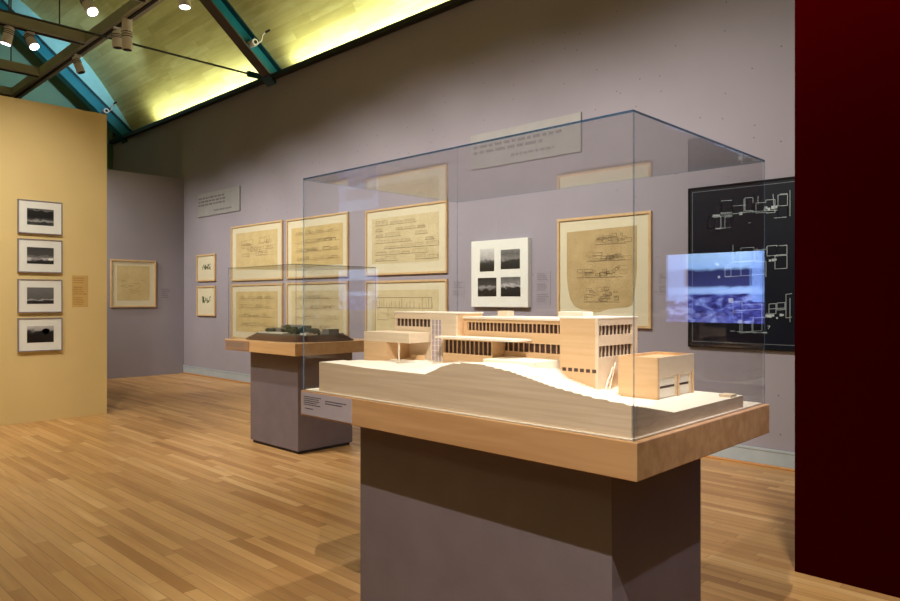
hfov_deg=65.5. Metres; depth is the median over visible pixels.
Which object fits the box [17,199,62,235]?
framed photograph
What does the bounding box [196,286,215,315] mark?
framed drawing
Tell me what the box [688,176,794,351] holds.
panel
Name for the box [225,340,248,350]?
label
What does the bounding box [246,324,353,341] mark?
model
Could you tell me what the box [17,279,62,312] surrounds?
framed photograph
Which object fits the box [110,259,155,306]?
framed drawing
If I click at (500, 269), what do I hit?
panel
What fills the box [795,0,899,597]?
wall
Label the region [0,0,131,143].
rafter
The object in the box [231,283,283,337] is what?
framed drawing
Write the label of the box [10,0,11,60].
rod
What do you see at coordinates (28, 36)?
track spotlight
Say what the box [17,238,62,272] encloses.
framed photograph
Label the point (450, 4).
trim
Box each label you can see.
[160,287,170,299]
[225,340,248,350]
[302,392,351,422]
[453,280,464,296]
[536,271,550,304]
[659,272,669,294]
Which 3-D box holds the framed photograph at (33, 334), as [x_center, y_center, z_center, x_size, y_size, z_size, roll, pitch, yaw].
[-4.877,0.416,8.332,0.040,0.397,0.475,0,0,44]
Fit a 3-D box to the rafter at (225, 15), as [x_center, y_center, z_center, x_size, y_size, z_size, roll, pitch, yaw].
[-3.908,-4.935,10.594,0.260,3.501,4.013,0,0,44]
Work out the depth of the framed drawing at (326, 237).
10.63 m
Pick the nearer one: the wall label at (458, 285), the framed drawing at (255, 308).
the wall label at (458, 285)
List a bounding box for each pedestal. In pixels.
[225,338,363,453]
[301,390,768,600]
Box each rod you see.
[0,9,261,78]
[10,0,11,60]
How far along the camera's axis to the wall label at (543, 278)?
7.74 m
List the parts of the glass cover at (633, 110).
pane, pane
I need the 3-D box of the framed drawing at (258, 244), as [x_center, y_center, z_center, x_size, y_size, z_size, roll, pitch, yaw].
[-3.300,-0.808,11.906,1.648,0.961,0.035,0,0,44]
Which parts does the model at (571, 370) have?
plate, garage door, garage door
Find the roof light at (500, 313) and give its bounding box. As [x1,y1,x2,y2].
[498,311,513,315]
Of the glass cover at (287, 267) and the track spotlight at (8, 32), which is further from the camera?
the track spotlight at (8, 32)
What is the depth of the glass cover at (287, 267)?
6.97 m
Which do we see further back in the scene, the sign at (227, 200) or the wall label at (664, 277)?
the sign at (227, 200)
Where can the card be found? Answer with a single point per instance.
(79, 283)
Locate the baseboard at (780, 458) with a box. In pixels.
[183,365,794,468]
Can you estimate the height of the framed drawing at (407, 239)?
0.913 m
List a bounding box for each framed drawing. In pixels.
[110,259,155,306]
[196,253,215,281]
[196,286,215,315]
[231,220,283,280]
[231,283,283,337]
[286,211,348,278]
[286,281,348,335]
[365,200,447,275]
[365,279,447,330]
[557,210,651,328]
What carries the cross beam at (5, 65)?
hanging from the rod at (10, 0)
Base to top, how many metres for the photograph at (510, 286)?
0.223 m
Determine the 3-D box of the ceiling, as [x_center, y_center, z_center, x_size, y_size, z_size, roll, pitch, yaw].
[-5.036,-5.500,4.862,26.000,4.200,13.606,0,0,44]
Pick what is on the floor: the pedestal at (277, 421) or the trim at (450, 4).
the pedestal at (277, 421)
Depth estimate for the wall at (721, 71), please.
7.96 m
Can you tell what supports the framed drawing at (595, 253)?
attached to the wall at (721, 71)
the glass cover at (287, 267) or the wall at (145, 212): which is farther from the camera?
the wall at (145, 212)
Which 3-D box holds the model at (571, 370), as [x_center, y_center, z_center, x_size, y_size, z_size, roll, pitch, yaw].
[0.279,0.224,2.891,1.604,0.352,0.981,0,0,44]
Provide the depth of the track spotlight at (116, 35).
9.69 m
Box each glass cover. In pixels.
[228,264,375,338]
[303,109,764,441]
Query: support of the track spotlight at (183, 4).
hanging from the beam at (133, 9)
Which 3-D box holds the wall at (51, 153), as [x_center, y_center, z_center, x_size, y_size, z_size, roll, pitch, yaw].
[-7.531,-0.450,5.792,0.250,3.800,8.871,0,0,44]
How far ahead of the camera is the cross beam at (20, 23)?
9.95 m
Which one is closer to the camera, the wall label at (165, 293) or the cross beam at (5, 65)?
the cross beam at (5, 65)
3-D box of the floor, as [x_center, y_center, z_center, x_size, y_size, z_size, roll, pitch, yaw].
[-4.935,1.500,4.966,26.000,0.100,12.290,0,0,44]
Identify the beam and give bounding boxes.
[0,11,84,44]
[0,59,38,77]
[0,85,10,96]
[11,0,164,98]
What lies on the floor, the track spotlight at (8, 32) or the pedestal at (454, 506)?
the pedestal at (454, 506)
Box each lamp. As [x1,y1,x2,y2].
[101,101,116,113]
[247,29,269,47]
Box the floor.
[0,373,899,600]
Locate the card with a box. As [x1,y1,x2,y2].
[72,275,87,306]
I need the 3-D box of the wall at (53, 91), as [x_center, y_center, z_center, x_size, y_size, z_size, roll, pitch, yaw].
[-12.201,-5.750,11.982,0.200,6.600,12.290,0,0,44]
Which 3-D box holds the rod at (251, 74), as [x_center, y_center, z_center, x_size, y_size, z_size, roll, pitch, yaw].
[-6.051,-3.750,8.831,0.060,0.090,8.300,0,0,44]
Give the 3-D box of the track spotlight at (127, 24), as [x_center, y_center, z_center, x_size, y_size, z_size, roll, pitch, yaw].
[-4.378,-3.681,9.494,0.140,0.599,0.142,0,0,44]
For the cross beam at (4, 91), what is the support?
attached to the beam at (133, 9)
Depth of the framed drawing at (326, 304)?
10.62 m
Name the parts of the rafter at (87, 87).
foot plate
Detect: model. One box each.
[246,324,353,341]
[306,311,761,440]
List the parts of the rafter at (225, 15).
foot plate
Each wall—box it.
[0,26,112,169]
[0,95,106,425]
[107,169,183,378]
[113,0,794,451]
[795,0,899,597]
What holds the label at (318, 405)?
attached to the pedestal at (454, 506)
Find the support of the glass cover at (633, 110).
on the pedestal at (454, 506)
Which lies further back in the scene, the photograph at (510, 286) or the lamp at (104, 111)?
the lamp at (104, 111)
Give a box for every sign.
[198,186,240,217]
[471,112,581,169]
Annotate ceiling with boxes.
[20,0,447,138]
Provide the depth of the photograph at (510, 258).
7.99 m
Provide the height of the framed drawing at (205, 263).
0.507 m
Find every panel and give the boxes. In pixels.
[471,237,530,306]
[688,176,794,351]
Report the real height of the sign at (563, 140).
0.414 m
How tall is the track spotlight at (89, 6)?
0.393 m
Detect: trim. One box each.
[109,0,472,143]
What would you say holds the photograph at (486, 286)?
attached to the panel at (500, 269)
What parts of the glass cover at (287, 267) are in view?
pane, pane, pane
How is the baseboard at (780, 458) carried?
attached to the wall at (721, 71)
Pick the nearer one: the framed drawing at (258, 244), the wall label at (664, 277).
the wall label at (664, 277)
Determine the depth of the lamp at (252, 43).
11.19 m
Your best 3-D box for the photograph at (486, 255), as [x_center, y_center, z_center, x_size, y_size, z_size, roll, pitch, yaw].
[0.435,-0.463,8.238,0.224,0.267,0.001,0,0,44]
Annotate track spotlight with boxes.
[0,25,14,45]
[23,31,39,49]
[72,54,85,73]
[80,0,98,16]
[111,26,121,48]
[121,4,132,51]
[179,0,190,9]
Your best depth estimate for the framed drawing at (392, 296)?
9.39 m
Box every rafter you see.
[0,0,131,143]
[199,0,280,86]
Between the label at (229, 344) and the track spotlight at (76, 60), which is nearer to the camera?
the label at (229, 344)
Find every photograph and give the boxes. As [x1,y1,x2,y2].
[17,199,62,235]
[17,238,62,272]
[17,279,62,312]
[17,317,62,351]
[478,278,495,296]
[480,248,493,271]
[501,249,519,268]
[501,277,519,296]
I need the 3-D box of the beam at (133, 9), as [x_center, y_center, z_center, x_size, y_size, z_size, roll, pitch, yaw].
[-5.452,-3.861,10.550,9.700,0.158,0.210,0,0,44]

